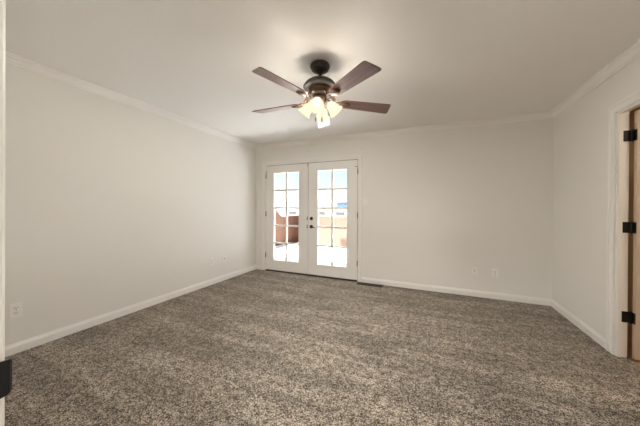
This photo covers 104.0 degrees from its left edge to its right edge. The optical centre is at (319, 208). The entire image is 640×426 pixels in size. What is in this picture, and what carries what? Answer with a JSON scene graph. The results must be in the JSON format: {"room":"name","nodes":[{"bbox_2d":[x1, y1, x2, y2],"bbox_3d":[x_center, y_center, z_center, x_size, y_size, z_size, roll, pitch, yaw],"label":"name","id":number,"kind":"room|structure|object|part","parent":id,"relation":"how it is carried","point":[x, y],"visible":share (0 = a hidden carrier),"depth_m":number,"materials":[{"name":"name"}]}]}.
{"room":"empty bedroom","nodes":[
{"label":"empty bedroom","id":0,"kind":"room"},
{"bbox_2d":[5,63,255,345],"bbox_3d":[-2.135,-0.028,3.303,0.280,2.440,4.295,0,0,23],"label":"wall","id":1,"kind":"structure","parent":0,"point":[111,205],"depth_m":2.64,"materials":[{"name":"white paint"}]},
{"bbox_2d":[9,302,22,318],"bbox_3d":[-2.515,0.839,2.069,0.010,0.118,0.074,0,0,23],"label":"wall outlet","id":2,"kind":"object","parent":1,"relation":"attached to","point":[15,310],"visible":1,"depth_m":2.07,"materials":[{"name":"white plastic"}]},
{"bbox_2d":[5,265,255,356],"bbox_3d":[-2.039,1.151,3.173,0.014,0.084,3.900,0,0,23],"label":"baseboard","id":3,"kind":"structure","parent":1,"relation":"attached to","point":[38,340],"depth_m":2.64,"materials":[{"name":"white paint"}]},
{"bbox_2d":[5,51,256,148],"bbox_3d":[-2.001,-1.211,3.155,0.066,0.070,3.900,0,0,23],"label":"crown molding","id":4,"kind":"structure","parent":1,"relation":"attached to","point":[10,58],"depth_m":2.60,"materials":[{"name":"white paint"}]},
{"bbox_2d":[210,257,213,265],"bbox_3d":[-1.706,0.831,3.947,0.010,0.118,0.074,0,0,23],"label":"wall outlet","id":5,"kind":"object","parent":1,"relation":"attached to","point":[211,259],"visible":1,"depth_m":3.94,"materials":[{"name":"white plastic"}]},
{"bbox_2d":[5,269,639,425],"bbox_3d":[0.479,1.276,1.143,6.807,0.120,5.677,0,0,23],"label":"floor","id":6,"kind":"structure","parent":0,"point":[256,347],"depth_m":1.94,"materials":[{"name":"carpet"}]},
{"bbox_2d":[357,282,382,286],"bbox_3d":[0.794,1.203,3.976,0.400,0.010,0.104,0,0,23],"label":"floor vent","id":7,"kind":"object","parent":6,"relation":"in","point":[359,283],"visible":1,"depth_m":3.97,"materials":[{"name":"black metal"}]},
{"bbox_2d":[5,0,639,144],"bbox_3d":[0.592,-1.274,1.234,6.907,0.100,5.937,0,0,23],"label":"ceiling","id":8,"kind":"structure","parent":0,"point":[439,61],"depth_m":1.94,"materials":[{"name":"white paint"}]},
{"bbox_2d":[252,59,390,127],"bbox_3d":[-0.045,-0.977,2.133,1.226,0.508,1.263,0,0,23],"label":"ceiling fan","id":9,"kind":"object","parent":8,"relation":"hanging from","point":[319,88],"visible":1,"depth_m":2.05,"materials":[{"name":"brown wood"}]},
{"bbox_3d":[-0.386,-0.915,2.285,0.482,0.006,0.136,0,12,22],"label":"blade","id":10,"kind":"part","parent":9,"relation":"part of","materials":[{"name":"brown wood"}]},
{"bbox_3d":[-0.270,-0.913,1.810,0.136,0.006,0.482,16,10,39],"label":"blade","id":11,"kind":"part","parent":9,"relation":"part of","materials":[{"name":"brown wood"}]},
{"bbox_3d":[-0.126,-0.843,2.153,0.130,0.130,0.129,0,0,12],"label":"lamp shade","id":12,"kind":"part","parent":9,"relation":"part of","materials":[{"name":"white glass"}]},
{"bbox_3d":[-0.028,-0.842,2.003,0.129,0.130,0.130,0,0,12],"label":"lamp shade","id":13,"kind":"part","parent":9,"relation":"part of","materials":[{"name":"white glass"}]},
{"bbox_3d":[0.030,-0.914,2.542,0.136,0.006,0.482,-12,-1,4],"label":"blade","id":14,"kind":"part","parent":9,"relation":"part of","materials":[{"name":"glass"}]},
{"bbox_3d":[0.024,-0.842,2.251,0.129,0.130,0.130,0,0,12],"label":"lamp shade","id":15,"kind":"part","parent":9,"relation":"part of","materials":[{"name":"white glass"}]},
{"bbox_3d":[0.122,-0.841,2.101,0.130,0.130,0.129,0,0,12],"label":"lamp shade","id":16,"kind":"part","parent":9,"relation":"part of","materials":[{"name":"white glass"}]},
{"bbox_3d":[0.217,-0.910,1.773,0.136,0.006,0.482,14,-7,-31],"label":"blade","id":17,"kind":"part","parent":9,"relation":"part of","materials":[{"name":"brown wood"}]},
{"bbox_3d":[0.403,-0.910,2.226,0.482,0.006,0.136,0,-12,-14],"label":"blade","id":18,"kind":"part","parent":9,"relation":"part of","materials":[{"name":"brown wood"}]},
{"bbox_2d":[256,118,553,298],"bbox_3d":[1.831,0.056,3.781,6.627,2.560,0.280,0,0,23],"label":"wall","id":19,"kind":"structure","parent":0,"point":[441,205],"depth_m":3.57,"materials":[{"name":"white paint"}]},
{"bbox_2d":[265,163,308,274],"bbox_3d":[-0.630,0.173,4.710,0.918,2.019,0.073,0,0,23],"label":"door","id":20,"kind":"structure","parent":19,"relation":"in","point":[301,267],"depth_m":4.69,"materials":[{"name":"white paint"}]},
{"bbox_3d":[-0.627,0.149,4.713,0.598,1.724,0.064,0,0,23],"label":"glazing frame","id":21,"kind":"part","parent":20,"relation":"part of","materials":[{"name":"clear glass"}]},
{"bbox_2d":[266,269,356,281],"bbox_3d":[-0.165,1.193,4.645,1.830,0.014,0.312,0,0,23],"label":"trim","id":22,"kind":"structure","parent":19,"relation":"attached to","point":[266,269],"depth_m":4.46,"materials":[{"name":"black metal"}]},
{"bbox_2d":[262,154,362,281],"bbox_3d":[-0.164,0.143,4.629,1.986,2.114,0.301,0,0,23],"label":"door frame","id":23,"kind":"structure","parent":19,"relation":"attached to","point":[359,157],"depth_m":4.34,"materials":[{"name":"white paint"}]},
{"bbox_2d":[308,159,357,280],"bbox_3d":[0.205,0.179,4.325,0.919,2.019,0.120,0,0,23],"label":"door","id":24,"kind":"structure","parent":19,"relation":"in","point":[349,272],"depth_m":4.33,"materials":[{"name":"white paint"}]},
{"bbox_3d":[0.215,0.156,4.351,0.597,1.724,0.064,0,0,23],"label":"glazing frame","id":25,"kind":"part","parent":24,"relation":"part of","materials":[{"name":"clear glass"}]},
{"bbox_2d":[256,265,550,305],"bbox_3d":[0.824,1.167,4.056,4.575,0.084,0.014,0,0,23],"label":"baseboard","id":26,"kind":"structure","parent":19,"relation":"attached to","point":[500,296],"depth_m":3.55,"materials":[{"name":"white paint"}]},
{"bbox_2d":[256,111,552,149],"bbox_3d":[0.828,-1.196,4.024,4.575,0.070,0.066,0,0,23],"label":"crown molding","id":27,"kind":"structure","parent":19,"relation":"attached to","point":[541,115],"depth_m":3.73,"materials":[{"name":"white paint"}]},
{"bbox_2d":[472,267,476,274],"bbox_3d":[2.152,0.867,3.480,0.060,0.110,0.020,0,0,23],"label":"outlet","id":28,"kind":"object","parent":19,"relation":"attached to","point":[474,269],"visible":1,"depth_m":3.48,"materials":[{"name":"white plastic"}]},
{"bbox_2d":[492,269,498,277],"bbox_3d":[2.376,0.870,3.389,0.074,0.118,0.010,0,0,23],"label":"wall outlet","id":29,"kind":"object","parent":19,"relation":"attached to","point":[495,272],"visible":1,"depth_m":3.38,"materials":[{"name":"white plastic"}]},
{"bbox_2d":[552,56,639,354],"bbox_3d":[2.194,0.006,1.349,0.066,2.440,3.900,0,0,23],"label":"wall","id":30,"kind":"structure","parent":0,"point":[580,132],"depth_m":2.51,"materials":[{"name":"white paint"}]},
{"bbox_2d":[551,299,605,348],"bbox_3d":[2.150,1.183,1.369,0.014,0.084,3.900,0,0,23],"label":"baseboard","id":31,"kind":"structure","parent":30,"relation":"attached to","point":[585,328],"depth_m":2.54,"materials":[{"name":"white paint"}]},
{"bbox_2d":[549,39,639,117],"bbox_3d":[2.140,-1.180,1.372,0.066,0.070,3.900,0,0,23],"label":"crown molding","id":32,"kind":"structure","parent":30,"relation":"attached to","point":[630,54],"depth_m":2.23,"materials":[{"name":"white paint"}]},
{"bbox_2d":[606,90,639,357],"bbox_3d":[2.338,0.172,1.712,0.088,2.106,0.958,0,0,23],"label":"door frame","id":33,"kind":"structure","parent":30,"relation":"attached to","point":[622,157],"depth_m":2.07,"materials":[{"name":"white paint"}]},
{"bbox_2d":[622,110,639,359],"bbox_3d":[2.872,0.212,1.854,0.852,2.008,0.101,0,0,23],"label":"door","id":34,"kind":"structure","parent":30,"relation":"in","point":[633,318],"depth_m":2.01,"materials":[{"name":"beige paint"}]},
{"bbox_2d":[627,107,639,311],"bbox_3d":[3.849,0.011,2.727,1.886,2.440,0.060,0,0,23],"label":"wall","id":35,"kind":"structure","parent":0,"point":[632,112],"depth_m":2.83,"materials":[{"name":"beige paint"}]},
{"bbox_3d":[-0.701,-0.009,0.410,4.641,2.440,0.115,0,0,23],"label":"wall","id":36,"kind":"structure","parent":0,"visible":0},
{"bbox_2d":[0,0,5,425],"bbox_3d":[-0.115,0.164,0.230,0.995,2.102,0.017,0,0,23],"label":"door frame","id":37,"kind":"structure","parent":36,"relation":"attached to","point":[2,2],"depth_m":0.40,"materials":[{"name":"white paint"}]},
{"bbox_2d":[0,359,11,398],"bbox_3d":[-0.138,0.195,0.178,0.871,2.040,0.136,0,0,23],"label":"hinge","id":38,"kind":"object","parent":37,"relation":"attached to","point":[5,366],"visible":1,"depth_m":0.40,"materials":[{"name":"black metal"}]},
{"label":"outside","id":39,"kind":"structure","parent":0,"visible":0},
{"bbox_3d":[9.461,1.499,47.283,120.000,0.250,85.663,0,0,23],"label":"ground","id":40,"kind":"structure","parent":39,"visible":0},
{"bbox_2d":[275,244,345,266],"bbox_3d":[1.053,1.363,6.263,15.000,0.120,3.663,0,0,23],"label":"patio","id":41,"kind":"structure","parent":40,"relation":"on","point":[339,254],"depth_m":7.06,"materials":[{"name":"concrete"}]},
{"bbox_2d":[275,209,298,245],"bbox_3d":[-1.694,0.524,8.491,0.220,1.790,5.543,0,0,23],"label":"wall","id":42,"kind":"structure","parent":41,"relation":"on","point":[293,232],"depth_m":9.20,"materials":[{"name":"brick"}]},
{"bbox_2d":[319,216,346,246],"bbox_3d":[4.123,0.865,6.935,9.700,1.190,0.200,0,0,23],"label":"wall","id":43,"kind":"structure","parent":41,"relation":"on","point":[339,221],"depth_m":8.40,"materials":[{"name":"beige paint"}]},
{"bbox_2d":[341,239,346,246],"bbox_3d":[0.847,1.110,8.232,0.340,0.250,0.070,0,0,23],"label":"block","id":44,"kind":"object","parent":43,"relation":"attached to","point":[343,241],"visible":0.46,"depth_m":8.22,"materials":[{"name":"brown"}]},
{"bbox_2d":[276,200,346,215],"bbox_3d":[0.480,0.252,36.518,24.200,2.700,8.740,0,0,23],"label":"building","id":45,"kind":"structure","parent":40,"relation":"on","point":[337,203],"depth_m":32.30,"materials":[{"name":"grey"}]},
{"bbox_3d":[2.813,-0.336,31.180,1.400,0.580,0.100,0,0,23],"label":"sign panel","id":46,"kind":"part","parent":45,"relation":"part of","materials":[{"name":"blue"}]}
]}

